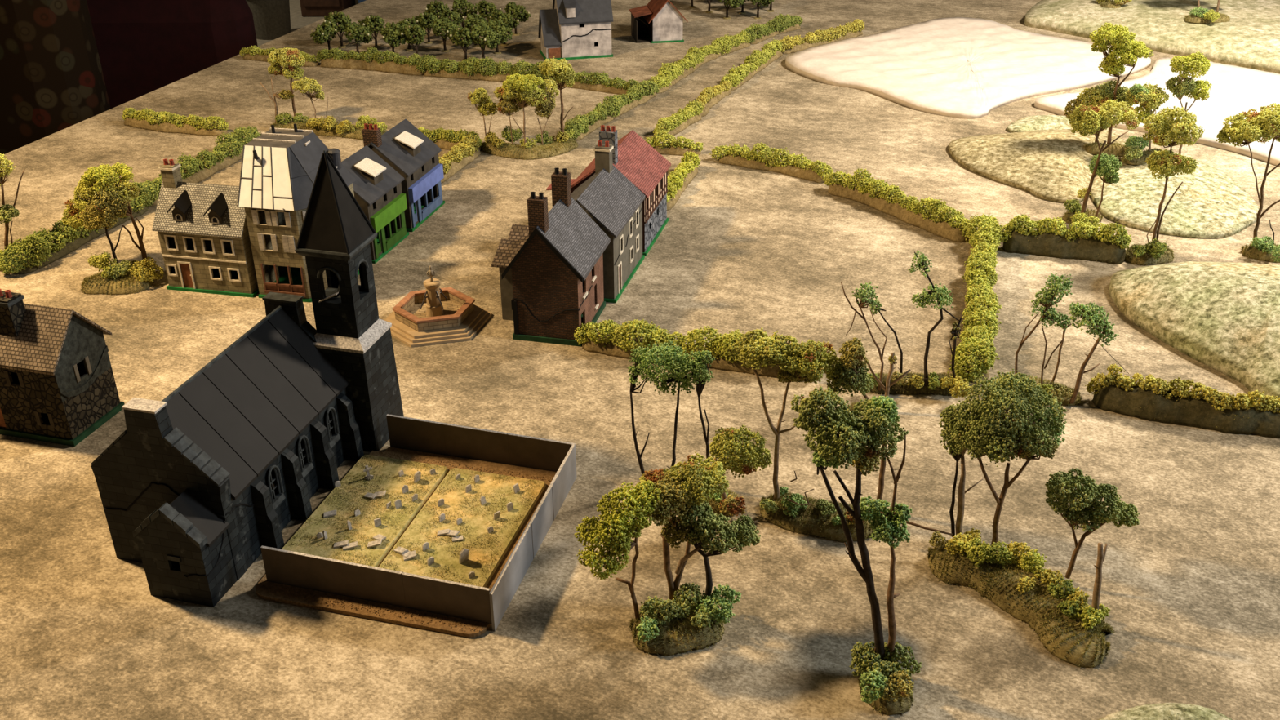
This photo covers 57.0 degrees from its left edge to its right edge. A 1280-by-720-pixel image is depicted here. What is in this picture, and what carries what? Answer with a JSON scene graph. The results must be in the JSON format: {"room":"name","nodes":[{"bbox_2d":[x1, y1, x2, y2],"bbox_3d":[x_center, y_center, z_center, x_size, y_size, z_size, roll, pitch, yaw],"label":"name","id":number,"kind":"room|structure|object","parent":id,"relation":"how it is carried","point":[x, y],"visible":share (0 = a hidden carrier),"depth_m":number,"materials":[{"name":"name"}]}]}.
{"room":"game room","nodes":[
{"label":"game room","id":0,"kind":"room"},
{"bbox_2d":[256,0,358,46],"bbox_3d":[-0.001,-0.121,4.482,18.000,0.050,14.000,0,28,0],"label":"floor","id":1,"kind":"structure","parent":0,"point":[298,21],"depth_m":9.11,"materials":[{"name":"grey carpet"}]},
{"bbox_2d":[0,0,111,154],"bbox_3d":[-2.087,-0.828,4.130,0.970,1.350,0.920,4,29,9],"label":"curtain","id":2,"kind":"object","parent":1,"relation":"on","point":[52,80],"visible":0.08,"depth_m":3.56,"materials":[{"name":"fabric"}]},
{"bbox_2d":[86,0,257,108],"bbox_3d":[-2.445,-1.264,5.323,1.725,0.985,1.080,0,28,0],"label":"sofa","id":3,"kind":"object","parent":1,"relation":"on","point":[144,46],"visible":0.06,"depth_m":4.71,"materials":[{"name":"red fabric"}]},
{"bbox_2d":[245,0,291,39],"bbox_3d":[-2.689,-2.510,8.550,0.336,0.310,0.336,0,28,0],"label":"waste bin","id":4,"kind":"object","parent":1,"relation":"on","point":[272,20],"visible":0.81,"depth_m":8.46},
{"bbox_2d":[299,0,355,17],"bbox_3d":[-2.470,-3.293,9.061,0.340,1.200,0.412,0,28,0],"label":"cabinet","id":5,"kind":"object","parent":1,"relation":"on","point":[309,8],"visible":0.8,"depth_m":9.15,"materials":[{"name":"brown wood"}]},
{"bbox_3d":[0.556,-0.126,3.385,4.296,0.996,5.996,7,29,14],"label":"table","id":6,"kind":"object","parent":1,"relation":"on","visible":0},
{"bbox_2d":[0,0,1279,719],"bbox_3d":[0.554,-0.566,3.147,4.305,0.004,6.005,7,29,14],"label":"mat","id":7,"kind":"object","parent":6,"relation":"on","point":[1191,590],"visible":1,"depth_m":1.86,"materials":[{"name":"fabric"}]},
{"bbox_2d":[0,153,25,271],"bbox_3d":[-1.353,-0.307,2.451,0.090,0.227,0.146,11,31,21],"label":"tree stand","id":8,"kind":"object","parent":7,"relation":"on","point":[6,212],"visible":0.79,"depth_m":2.47,"materials":[{"name":"green plant"}]},
{"bbox_2d":[0,288,124,446],"bbox_3d":[-0.977,-0.011,1.880,0.216,0.242,0.138,7,29,14],"label":"cottage","id":9,"kind":"object","parent":7,"relation":"on","point":[58,384],"visible":0.99,"depth_m":1.84,"materials":[{"name":"stone"}]},
{"bbox_2d":[4,289,12,297],"bbox_3d":[-0.967,-0.101,1.802,0.009,0.010,0.009,20,34,33],"label":"chimney pot","id":10,"kind":"object","parent":9,"relation":"on","point":[8,294],"depth_m":1.80,"materials":[{"name":"red ceramic"}]},
{"bbox_2d":[0,180,153,274],"bbox_3d":[-1.236,-0.300,2.597,0.091,0.072,0.454,8,30,15],"label":"hedge","id":11,"kind":"object","parent":7,"relation":"on","point":[46,251],"visible":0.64,"depth_m":2.50,"materials":[{"name":"green plant"}]},
{"bbox_2d":[61,162,164,294],"bbox_3d":[-1.081,-0.274,2.381,0.158,0.234,0.226,-17,32,-27],"label":"tree stand","id":12,"kind":"object","parent":7,"relation":"on","point":[98,187],"visible":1,"depth_m":2.37,"materials":[{"name":"green plant"}]},
{"bbox_2d":[121,107,229,136],"bbox_3d":[-1.314,-0.672,3.304,0.362,0.053,0.066,9,30,17],"label":"hedge","id":13,"kind":"object","parent":7,"relation":"on","point":[155,122],"visible":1,"depth_m":3.29,"materials":[{"name":"green plant"}]},
{"bbox_2d":[137,125,261,206],"bbox_3d":[-1.108,-0.506,2.976,0.075,0.070,0.532,8,29,14],"label":"hedge","id":14,"kind":"object","parent":7,"relation":"on","point":[193,170],"visible":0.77,"depth_m":2.99,"materials":[{"name":"green plant"}]},
{"bbox_2d":[151,158,258,297],"bbox_3d":[-0.850,-0.272,2.349,0.192,0.253,0.126,6,29,11],"label":"house","id":15,"kind":"object","parent":7,"relation":"on","point":[202,228],"visible":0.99,"depth_m":2.31,"materials":[{"name":"grey stone"}]},
{"bbox_2d":[90,150,404,607],"bbox_3d":[-0.569,-0.009,1.632,0.248,0.470,0.488,7,29,13],"label":"church","id":16,"kind":"object","parent":7,"relation":"on","point":[185,495],"visible":1,"depth_m":1.63,"materials":[{"name":"paint"}]},
{"bbox_2d":[239,45,319,66],"bbox_3d":[-1.216,-1.032,3.972,0.320,0.050,0.059,11,30,20],"label":"hedge","id":17,"kind":"object","parent":7,"relation":"on","point":[252,53],"visible":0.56,"depth_m":3.98,"materials":[{"name":"green plant"}]},
{"bbox_2d":[237,123,359,302],"bbox_3d":[-0.669,-0.296,2.327,0.163,0.314,0.184,5,29,11],"label":"house","id":18,"kind":"object","parent":7,"relation":"on","point":[279,167],"visible":0.75,"depth_m":2.26,"materials":[{"name":"grey stone"}]},
{"bbox_2d":[251,208,258,224],"bbox_3d":[-0.738,-0.274,2.255,0.010,0.030,0.002,5,29,11],"label":"shutter","id":19,"kind":"object","parent":18,"relation":"hanging from","point":[255,212],"depth_m":2.26,"materials":[{"name":"beige wood"}]},
{"bbox_2d":[257,233,264,250],"bbox_3d":[-0.734,-0.229,2.279,0.010,0.034,0.002,5,29,11],"label":"shutter","id":20,"kind":"object","parent":18,"relation":"hanging from","point":[260,237],"depth_m":2.28,"materials":[{"name":"beige wood"}]},
{"bbox_2d":[264,210,272,226],"bbox_3d":[-0.710,-0.271,2.250,0.009,0.030,0.002,5,29,10],"label":"shutter","id":21,"kind":"object","parent":18,"relation":"hanging from","point":[268,215],"depth_m":2.25,"materials":[{"name":"beige wood"}]},
{"bbox_2d":[270,210,277,226],"bbox_3d":[-0.699,-0.270,2.248,0.009,0.030,0.002,5,29,10],"label":"shutter","id":22,"kind":"object","parent":18,"relation":"hanging from","point":[273,217],"depth_m":2.25,"materials":[{"name":"beige wood"}]},
{"bbox_2d":[271,234,278,251],"bbox_3d":[-0.706,-0.226,2.274,0.010,0.034,0.002,5,29,11],"label":"shutter","id":23,"kind":"object","parent":18,"relation":"hanging from","point":[274,237],"depth_m":2.27,"materials":[{"name":"beige wood"}]},
{"bbox_2d":[281,235,289,252],"bbox_3d":[-0.683,-0.224,2.269,0.011,0.034,0.002,5,29,11],"label":"shutter","id":24,"kind":"object","parent":18,"relation":"hanging from","point":[285,241],"depth_m":2.27,"materials":[{"name":"beige wood"}]},
{"bbox_2d":[284,211,291,226],"bbox_3d":[-0.671,-0.268,2.243,0.009,0.030,0.002,5,29,11],"label":"shutter","id":25,"kind":"object","parent":18,"relation":"hanging from","point":[287,218],"depth_m":2.24,"materials":[{"name":"beige wood"}]},
{"bbox_2d":[287,235,296,253],"bbox_3d":[-0.670,-0.223,2.267,0.012,0.034,0.002,5,29,11],"label":"shutter","id":26,"kind":"object","parent":18,"relation":"hanging from","point":[291,240],"depth_m":2.27,"materials":[{"name":"beige wood"}]},
{"bbox_2d":[259,47,387,140],"bbox_3d":[-0.864,-0.738,3.252,0.380,0.222,0.141,8,29,14],"label":"tree stand","id":27,"kind":"object","parent":7,"relation":"on","point":[286,56],"visible":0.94,"depth_m":3.26,"materials":[{"name":"green plant"}]},
{"bbox_2d":[310,18,337,50],"bbox_3d":[-1.078,-1.103,4.029,0.095,0.119,0.096,-9,30,-16],"label":"tree","id":28,"kind":"object","parent":7,"relation":"on","point":[321,34],"visible":1,"depth_m":4.00,"materials":[{"name":"green plant"}]},
{"bbox_2d":[322,10,351,48],"bbox_3d":[-1.061,-1.166,4.135,0.104,0.129,0.103,-3,28,-4],"label":"tree","id":29,"kind":"object","parent":7,"relation":"on","point":[340,18],"visible":0.72,"depth_m":4.10,"materials":[{"name":"green plant"}]},
{"bbox_2d":[343,22,373,53],"bbox_3d":[-0.955,-1.096,4.018,0.093,0.116,0.094,0,28,1],"label":"tree","id":30,"kind":"object","parent":7,"relation":"on","point":[353,28],"visible":1,"depth_m":3.99,"materials":[{"name":"green plant"}]},
{"bbox_2d":[315,46,426,75],"bbox_3d":[-0.879,-0.992,3.870,0.419,0.074,0.070,9,30,16],"label":"hedge","id":31,"kind":"object","parent":7,"relation":"on","point":[334,58],"visible":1,"depth_m":3.86,"materials":[{"name":"green plant"}]},
{"bbox_2d":[357,14,384,48],"bbox_3d":[-0.941,-1.158,4.132,0.093,0.116,0.093,-11,30,-18],"label":"tree","id":32,"kind":"object","parent":7,"relation":"on","point":[371,20],"visible":0.83,"depth_m":4.10,"materials":[{"name":"green plant"}]},
{"bbox_2d":[339,145,408,263],"bbox_3d":[-0.612,-0.355,2.517,0.167,0.236,0.165,7,29,14],"label":"house","id":33,"kind":"object","parent":7,"relation":"on","point":[377,188],"visible":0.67,"depth_m":2.50,"materials":[{"name":"stone"}]},
{"bbox_2d":[379,22,406,57],"bbox_3d":[-0.835,-1.083,3.993,0.093,0.115,0.092,1,28,3],"label":"tree","id":34,"kind":"object","parent":7,"relation":"on","point":[388,36],"visible":0.98,"depth_m":3.97,"materials":[{"name":"green plant"}]},
{"bbox_2d":[361,119,444,231],"bbox_3d":[-0.562,-0.442,2.679,0.167,0.236,0.186,7,29,13],"label":"house","id":35,"kind":"object","parent":7,"relation":"on","point":[403,147],"visible":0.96,"depth_m":2.64,"materials":[{"name":"stone"}]},
{"bbox_2d":[392,17,417,51],"bbox_3d":[-0.817,-1.131,4.083,0.091,0.114,0.092,13,31,24],"label":"tree","id":36,"kind":"object","parent":7,"relation":"on","point":[404,23],"visible":0.3,"depth_m":4.06,"materials":[{"name":"green plant"}]},
{"bbox_2d":[400,24,426,53],"bbox_3d":[-0.766,-1.084,3.991,0.095,0.118,0.095,0,28,0],"label":"tree","id":37,"kind":"object","parent":7,"relation":"on","point":[409,31],"visible":1,"depth_m":3.96,"materials":[{"name":"green plant"}]},
{"bbox_2d":[255,413,576,637],"bbox_3d":[-0.299,0.215,1.644,0.334,0.062,0.379,7,29,13],"label":"enclosure","id":38,"kind":"object","parent":7,"relation":"on","point":[378,593],"visible":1,"depth_m":1.53,"materials":[{"name":"brown wood"}]},
{"bbox_2d":[281,454,546,587],"bbox_3d":[-0.317,0.215,1.665,0.298,0.030,0.268,7,29,13],"label":"graveyard","id":39,"kind":"structure","parent":38,"relation":"in","point":[464,531],"depth_m":1.66,"materials":[{"name":"green plant"}]},
{"bbox_2d":[411,12,436,44],"bbox_3d":[-0.763,-1.184,4.183,0.091,0.112,0.090,-8,29,-14],"label":"tree","id":40,"kind":"object","parent":7,"relation":"on","point":[424,20],"visible":0.89,"depth_m":4.15,"materials":[{"name":"green plant"}]},
{"bbox_2d":[425,0,448,18],"bbox_3d":[-0.746,-1.270,4.338,0.094,0.117,0.094,1,28,2],"label":"tree","id":41,"kind":"object","parent":7,"relation":"on","point":[433,6],"visible":0.8,"depth_m":4.30,"materials":[{"name":"green plant"}]},
{"bbox_2d":[384,266,492,346],"bbox_3d":[-0.389,-0.124,2.213,0.216,0.116,0.187,-7,29,-12],"label":"fountain","id":42,"kind":"object","parent":7,"relation":"on","point":[433,315],"visible":1,"depth_m":2.20,"materials":[{"name":"beige stone"}]},
{"bbox_2d":[395,292,474,332],"bbox_3d":[-0.389,-0.094,2.229,0.148,0.019,0.128,-7,29,-12],"label":"basin","id":43,"kind":"object","parent":42,"relation":"in","point":[455,313],"depth_m":2.21,"materials":[{"name":"brown stone"}]},
{"bbox_2d":[431,16,461,52],"bbox_3d":[-0.664,-1.124,4.066,0.094,0.116,0.093,-25,37,-38],"label":"tree","id":44,"kind":"object","parent":7,"relation":"on","point":[443,23],"visible":0.84,"depth_m":4.04,"materials":[{"name":"green plant"}]},
{"bbox_2d":[417,126,482,151],"bbox_3d":[-0.521,-0.595,3.156,0.219,0.053,0.056,9,30,17],"label":"hedge","id":45,"kind":"object","parent":7,"relation":"on","point":[450,138],"visible":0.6,"depth_m":3.14,"materials":[{"name":"green plant"}]},
{"bbox_2d":[438,8,464,40],"bbox_3d":[-0.674,-1.207,4.226,0.089,0.110,0.088,17,33,29],"label":"tree","id":46,"kind":"object","parent":7,"relation":"on","point":[455,16],"visible":0.67,"depth_m":4.19,"materials":[{"name":"green plant"}]},
{"bbox_2d":[438,133,480,183],"bbox_3d":[-0.480,-0.513,2.997,0.060,0.057,0.293,9,30,17],"label":"hedge","id":47,"kind":"object","parent":7,"relation":"on","point":[464,153],"visible":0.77,"depth_m":3.02,"materials":[{"name":"yellow plant"}]},
{"bbox_2d":[449,26,472,61],"bbox_3d":[-0.595,-1.069,3.965,0.094,0.116,0.093,4,29,8],"label":"tree","id":48,"kind":"object","parent":7,"relation":"on","point":[460,33],"visible":0.99,"depth_m":3.93,"materials":[{"name":"green plant"}]},
{"bbox_2d":[451,0,477,28],"bbox_3d":[-0.645,-1.280,4.355,0.092,0.115,0.093,19,34,32],"label":"tree","id":49,"kind":"object","parent":7,"relation":"on","point":[460,5],"visible":0.85,"depth_m":4.33,"materials":[{"name":"green plant"}]},
{"bbox_2d":[464,13,488,47],"bbox_3d":[-0.568,-1.155,4.127,0.091,0.113,0.090,-14,31,-23],"label":"tree","id":50,"kind":"object","parent":7,"relation":"on","point":[470,20],"visible":0.6,"depth_m":4.11,"materials":[{"name":"green plant"}]},
{"bbox_2d":[413,54,557,84],"bbox_3d":[-0.486,-0.930,3.754,0.509,0.070,0.073,7,29,14],"label":"hedge","id":51,"kind":"object","parent":7,"relation":"on","point":[491,71],"visible":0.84,"depth_m":3.75,"materials":[{"name":"green plant"}]},
{"bbox_2d":[471,22,502,59],"bbox_3d":[-0.515,-1.064,3.948,0.098,0.121,0.097,-20,34,-32],"label":"tree","id":52,"kind":"object","parent":7,"relation":"on","point":[489,36],"visible":0.99,"depth_m":3.93,"materials":[{"name":"green plant"}]},
{"bbox_2d":[473,0,501,22],"bbox_3d":[-0.554,-1.258,4.306,0.099,0.122,0.098,19,34,31],"label":"tree","id":53,"kind":"object","parent":7,"relation":"on","point":[482,5],"visible":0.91,"depth_m":4.26,"materials":[{"name":"green plant"}]},
{"bbox_2d":[487,18,512,53],"bbox_3d":[-0.482,-1.106,4.032,0.093,0.115,0.092,-8,29,-14],"label":"tree","id":54,"kind":"object","parent":7,"relation":"on","point":[500,26],"visible":0.64,"depth_m":4.01,"materials":[{"name":"green plant"}]},
{"bbox_2d":[489,9,519,46],"bbox_3d":[-0.476,-1.175,4.152,0.099,0.123,0.100,-18,33,-29],"label":"tree","id":55,"kind":"object","parent":7,"relation":"on","point":[508,19],"visible":0.74,"depth_m":4.12,"materials":[{"name":"green plant"}]},
{"bbox_2d":[504,1,531,35],"bbox_3d":[-0.445,-1.246,4.287,0.095,0.119,0.096,-7,29,-11],"label":"tree","id":56,"kind":"object","parent":7,"relation":"on","point":[510,7],"visible":0.93,"depth_m":4.26,"materials":[{"name":"green plant"}]},
{"bbox_2d":[467,56,577,159],"bbox_3d":[-0.304,-0.658,3.074,0.290,0.243,0.148,-3,28,-5],"label":"tree stand","id":57,"kind":"object","parent":7,"relation":"on","point":[519,91],"visible":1,"depth_m":3.07,"materials":[{"name":"green plant"}]},
{"bbox_2d":[491,167,610,346],"bbox_3d":[-0.175,-0.199,2.175,0.199,0.284,0.188,6,29,12],"label":"house","id":58,"kind":"object","parent":7,"relation":"on","point":[550,267],"visible":0.98,"depth_m":2.14,"materials":[{"name":"red brick"}]},
{"bbox_2d":[537,0,613,60],"bbox_3d":[-0.221,-1.157,3.992,0.236,0.240,0.142,-7,29,-12],"label":"house","id":59,"kind":"object","parent":7,"relation":"on","point":[573,29],"visible":0.99,"depth_m":3.96,"materials":[{"name":"paint"}]},
{"bbox_2d":[556,71,638,94],"bbox_3d":[-0.124,-0.866,3.648,0.312,0.055,0.065,13,31,23],"label":"hedge","id":60,"kind":"object","parent":7,"relation":"on","point":[596,82],"visible":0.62,"depth_m":3.63,"materials":[{"name":"green plant"}]},
{"bbox_2d":[571,140,645,302],"bbox_3d":[-0.091,-0.287,2.361,0.152,0.260,0.230,7,29,13],"label":"house","id":61,"kind":"object","parent":7,"relation":"on","point":[611,201],"visible":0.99,"depth_m":2.34,"materials":[{"name":"grey stone"}]},
{"bbox_2d":[546,124,671,256],"bbox_3d":[-0.068,-0.403,2.562,0.228,0.272,0.214,7,29,13],"label":"house","id":62,"kind":"object","parent":7,"relation":"on","point":[633,156],"visible":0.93,"depth_m":2.53,"materials":[{"name":"red tile"}]},
{"bbox_2d":[564,80,659,141],"bbox_3d":[-0.079,-0.733,3.395,0.068,0.062,0.543,13,31,24],"label":"hedge","id":63,"kind":"object","parent":7,"relation":"on","point":[615,106],"visible":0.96,"depth_m":3.37,"materials":[{"name":"green plant"}]},
{"bbox_2d":[573,319,674,362],"bbox_3d":[-0.033,-0.045,2.114,0.196,0.068,0.078,7,29,13],"label":"hedge","id":64,"kind":"object","parent":7,"relation":"on","point":[612,339],"visible":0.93,"depth_m":2.11,"materials":[{"name":"green plant"}]},
{"bbox_2d":[629,0,688,43],"bbox_3d":[0.063,-1.233,4.223,0.186,0.151,0.176,-5,29,-8],"label":"barn","id":65,"kind":"object","parent":7,"relation":"on","point":[659,21],"visible":1,"depth_m":4.18,"materials":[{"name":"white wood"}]},
{"bbox_2d":[574,451,760,656],"bbox_3d":[0.029,0.240,1.431,0.207,0.221,0.140,-21,35,-33],"label":"tree stand","id":66,"kind":"object","parent":7,"relation":"on","point":[673,625],"visible":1,"depth_m":1.42,"materials":[{"name":"green plant"}]},
{"bbox_2d":[644,130,703,155],"bbox_3d":[0.088,-0.575,3.107,0.159,0.055,0.053,5,29,11],"label":"hedge","id":67,"kind":"object","parent":7,"relation":"on","point":[669,145],"visible":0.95,"depth_m":3.10,"materials":[{"name":"green plant"}]},
{"bbox_2d":[653,99,702,139],"bbox_3d":[0.106,-0.676,3.297,0.056,0.053,0.265,14,32,25],"label":"hedge","id":68,"kind":"object","parent":7,"relation":"on","point":[676,123],"visible":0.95,"depth_m":3.29,"materials":[{"name":"green plant"}]},
{"bbox_2d":[666,151,700,210],"bbox_3d":[0.082,-0.440,2.861,0.068,0.053,0.336,7,29,14],"label":"hedge","id":69,"kind":"object","parent":7,"relation":"on","point":[678,180],"visible":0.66,"depth_m":2.87,"materials":[{"name":"yellow plant"}]},
{"bbox_2d":[626,339,773,516],"bbox_3d":[0.085,0.100,1.662,0.219,0.249,0.097,19,34,32],"label":"tree stand","id":70,"kind":"object","parent":7,"relation":"on","point":[740,458],"visible":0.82,"depth_m":1.64,"materials":[{"name":"green plant"}]},
{"bbox_2d":[648,30,751,93],"bbox_3d":[0.190,-1.000,3.885,0.095,0.062,0.744,14,32,25],"label":"hedge","id":71,"kind":"object","parent":7,"relation":"on","point":[695,58],"visible":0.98,"depth_m":3.88,"materials":[{"name":"green plant"}]},
{"bbox_2d":[701,0,712,13],"bbox_3d":[0.260,-1.424,4.602,0.102,0.126,0.101,-10,30,-16],"label":"tree","id":72,"kind":"object","parent":7,"relation":"on","point":[708,11],"visible":1,"depth_m":4.61,"materials":[{"name":"green plant"}]},
{"bbox_2d":[693,80,731,117],"bbox_3d":[0.207,-0.785,3.503,0.061,0.048,0.316,10,30,18],"label":"hedge","id":73,"kind":"object","parent":7,"relation":"on","point":[710,96],"visible":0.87,"depth_m":3.50,"materials":[{"name":"yellow plant"}]},
{"bbox_2d":[717,0,743,19],"bbox_3d":[0.345,-1.364,4.489,0.102,0.127,0.102,-9,29,-15],"label":"tree","id":74,"kind":"object","parent":7,"relation":"on","point":[733,3],"visible":1,"depth_m":4.47,"materials":[{"name":"green plant"}]},
{"bbox_2d":[658,325,819,381],"bbox_3d":[0.173,-0.020,2.067,0.298,0.067,0.071,9,30,16],"label":"hedge","id":75,"kind":"object","parent":7,"relation":"on","point":[721,347],"visible":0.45,"depth_m":2.06,"materials":[{"name":"green plant"}]},
{"bbox_2d":[738,0,750,13],"bbox_3d":[0.410,-1.415,4.584,0.099,0.124,0.100,-5,29,-8],"label":"tree","id":76,"kind":"object","parent":7,"relation":"on","point":[742,11],"visible":0.87,"depth_m":4.59,"materials":[{"name":"green plant"}]},
{"bbox_2d":[719,39,782,90],"bbox_3d":[0.367,-0.966,3.824,0.067,0.059,0.530,11,30,20],"label":"hedge","id":77,"kind":"object","parent":7,"relation":"on","point":[755,63],"visible":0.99,"depth_m":3.80,"materials":[{"name":"green plant"}]},
{"bbox_2d":[750,0,773,19],"bbox_3d":[0.463,-1.369,4.502,0.097,0.121,0.098,-1,28,0],"label":"tree","id":78,"kind":"object","parent":7,"relation":"on","point":[763,2],"visible":1,"depth_m":4.49,"materials":[{"name":"green plant"}]},
{"bbox_2d":[709,142,833,182],"bbox_3d":[0.336,-0.512,2.978,0.341,0.065,0.066,16,33,28],"label":"hedge","id":79,"kind":"object","parent":7,"relation":"on","point":[735,155],"visible":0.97,"depth_m":2.97,"materials":[{"name":"green plant"}]},
{"bbox_2d":[743,13,803,44],"bbox_3d":[0.475,-1.208,4.264,0.072,0.070,0.373,20,34,32],"label":"hedge","id":80,"kind":"object","parent":7,"relation":"on","point":[782,24],"visible":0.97,"depth_m":4.26,"materials":[{"name":"green plant"}]},
{"bbox_2d":[733,327,886,542],"bbox_3d":[0.233,0.102,1.620,0.224,0.289,0.093,9,30,17],"label":"tree stand","id":81,"kind":"object","parent":7,"relation":"on","point":[792,512],"visible":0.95,"depth_m":1.59,"materials":[{"name":"green plant"}]},
{"bbox_2d":[776,18,865,53],"bbox_3d":[0.646,-1.142,4.146,0.458,0.058,0.073,-23,36,-36],"label":"hedge","id":82,"kind":"object","parent":7,"relation":"on","point":[790,45],"visible":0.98,"depth_m":4.12,"materials":[{"name":"yellow plant"}]},
{"bbox_2d":[790,386,922,715],"bbox_3d":[0.244,0.215,1.290,0.165,0.392,0.102,0,28,0],"label":"tree stand","id":83,"kind":"object","parent":7,"relation":"on","point":[886,689],"visible":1,"depth_m":1.27,"materials":[{"name":"green plant"}]},
{"bbox_2d":[848,352,911,412],"bbox_3d":[0.386,0.033,1.925,0.102,0.112,0.050,0,28,0],"label":"tree stand","id":84,"kind":"object","parent":7,"relation":"on","point":[891,359],"visible":0.3,"depth_m":1.91,"materials":[{"name":"green plant"}]},
{"bbox_2d":[822,168,968,242],"bbox_3d":[0.592,-0.371,2.707,0.070,0.072,0.444,-20,34,-32],"label":"hedge","id":85,"kind":"object","parent":7,"relation":"on","point":[859,188],"visible":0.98,"depth_m":2.69,"materials":[{"name":"green plant"}]},
{"bbox_2d":[840,250,973,398],"bbox_3d":[0.441,-0.055,1.929,0.235,0.258,0.107,0,28,0],"label":"tree stand","id":86,"kind":"object","parent":7,"relation":"on","point":[912,384],"visible":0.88,"depth_m":1.94,"materials":[{"name":"green plant"}]},
{"bbox_2d":[785,17,1151,119],"bbox_3d":[1.064,-1.002,3.909,1.066,0.034,0.872,-20,34,-32],"label":"field","id":87,"kind":"object","parent":7,"relation":"on","point":[965,68],"visible":0.95,"depth_m":3.81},
{"bbox_2d":[947,213,1002,382],"bbox_3d":[0.659,-0.142,2.281,0.085,0.074,0.709,8,29,14],"label":"hedge","id":88,"kind":"object","parent":7,"relation":"on","point":[975,355],"visible":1,"depth_m":2.17,"materials":[{"name":"green plant"}]},
{"bbox_2d":[899,368,1139,668],"bbox_3d":[0.504,0.167,1.498,0.190,0.284,0.332,-20,34,-32],"label":"tree stand","id":89,"kind":"object","parent":7,"relation":"on","point":[1069,628],"visible":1,"depth_m":1.49,"materials":[{"name":"green plant"}]},
{"bbox_2d":[948,128,1125,203],"bbox_3d":[1.056,-0.519,3.003,0.483,0.045,0.552,0,28,0],"label":"hill","id":90,"kind":"object","parent":7,"relation":"on","point":[1050,165],"visible":0.96,"depth_m":2.97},
{"bbox_2d":[1062,22,1153,157],"bbox_3d":[1.170,-0.681,2.955,0.188,0.320,0.110,9,30,17],"label":"tree stand","id":91,"kind":"object","parent":90,"relation":"on","point":[1128,51],"visible":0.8,"depth_m":2.91,"materials":[{"name":"green plant"}]},
{"bbox_2d":[1006,115,1072,133],"bbox_3d":[1.155,-0.664,3.292,0.275,0.024,0.164,0,28,0],"label":"hill","id":92,"kind":"object","parent":7,"relation":"on","point":[1033,122],"visible":0.68,"depth_m":3.26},
{"bbox_2d":[998,214,1131,264],"bbox_3d":[0.892,-0.263,2.489,0.274,0.086,0.060,9,30,17],"label":"hedge","id":93,"kind":"object","parent":7,"relation":"on","point":[1083,244],"visible":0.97,"depth_m":2.48,"materials":[{"name":"green plant"}]},
{"bbox_2d":[1003,272,1128,406],"bbox_3d":[0.694,-0.030,1.928,0.218,0.216,0.107,7,29,12],"label":"tree stand","id":94,"kind":"object","parent":7,"relation":"on","point":[1068,397],"visible":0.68,"depth_m":1.92,"materials":[{"name":"green plant"}]},
{"bbox_2d":[1062,99,1140,229],"bbox_3d":[0.994,-0.442,2.614,0.145,0.284,0.207,-4,29,-7],"label":"tree stand","id":95,"kind":"object","parent":7,"relation":"on","point":[1094,120],"visible":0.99,"depth_m":2.56,"materials":[{"name":"green plant"}]},
{"bbox_2d":[1023,0,1279,74],"bbox_3d":[2.289,-1.351,4.492,1.499,0.080,1.352,-24,37,-37],"label":"hill","id":96,"kind":"object","parent":7,"relation":"on","point":[1251,39],"visible":0.9,"depth_m":4.16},
{"bbox_2d":[1096,0,1132,8],"bbox_3d":[1.750,-1.351,4.363,0.104,0.079,0.141,-6,29,-11],"label":"tree stand","id":97,"kind":"object","parent":96,"relation":"on","point":[1116,3],"visible":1,"depth_m":4.35,"materials":[{"name":"green plant"}]},
{"bbox_2d":[1184,0,1230,23],"bbox_3d":[2.021,-1.332,4.123,0.243,0.268,0.230,-10,30,-17],"label":"tree stand","id":98,"kind":"object","parent":96,"relation":"on","point":[1202,15],"visible":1,"depth_m":4.11,"materials":[{"name":"green plant"}]},
{"bbox_2d":[1034,57,1279,166],"bbox_3d":[1.767,-0.725,3.388,0.856,0.033,0.963,-24,36,-37],"label":"field","id":99,"kind":"object","parent":7,"relation":"on","point":[1234,90],"visible":0.42,"depth_m":3.44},
{"bbox_2d":[1124,106,1204,265],"bbox_3d":[1.066,-0.356,2.407,0.118,0.328,0.110,8,29,15],"label":"tree stand","id":100,"kind":"object","parent":7,"relation":"on","point":[1167,130],"visible":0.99,"depth_m":2.36,"materials":[{"name":"green plant"}]},
{"bbox_2d":[1097,702,1232,719],"bbox_3d":[0.586,0.417,1.297,0.188,0.027,0.115,0,28,0],"label":"hill","id":101,"kind":"object","parent":7,"relation":"on","point":[1165,711],"visible":1,"depth_m":1.32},
{"bbox_2d":[1089,157,1259,239],"bbox_3d":[1.258,-0.418,2.818,0.388,0.041,0.564,0,28,0],"label":"hill","id":102,"kind":"object","parent":7,"relation":"on","point":[1208,204],"visible":0.79,"depth_m":2.71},
{"bbox_2d":[1120,51,1212,164],"bbox_3d":[1.293,-0.623,2.902,0.205,0.272,0.118,-3,28,-5],"label":"tree stand","id":103,"kind":"object","parent":102,"relation":"on","point":[1146,96],"visible":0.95,"depth_m":2.87,"materials":[{"name":"green plant"}]},
{"bbox_2d":[1084,363,1279,438],"bbox_3d":[0.902,0.065,1.901,0.346,0.069,0.071,9,30,16],"label":"hedge","id":104,"kind":"object","parent":7,"relation":"on","point":[1150,399],"visible":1,"depth_m":1.89,"materials":[{"name":"yellow plant"}]},
{"bbox_2d":[1108,261,1279,398],"bbox_3d":[1.246,-0.064,2.106,0.642,0.097,0.660,0,28,0],"label":"hill","id":105,"kind":"object","parent":7,"relation":"on","point":[1224,316],"visible":1,"depth_m":2.13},
{"bbox_2d":[1216,102,1279,262],"bbox_3d":[1.283,-0.364,2.427,0.213,0.323,0.148,13,31,23],"label":"tree stand","id":106,"kind":"object","parent":7,"relation":"on","point":[1264,124],"visible":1,"depth_m":2.38,"materials":[{"name":"green plant"}]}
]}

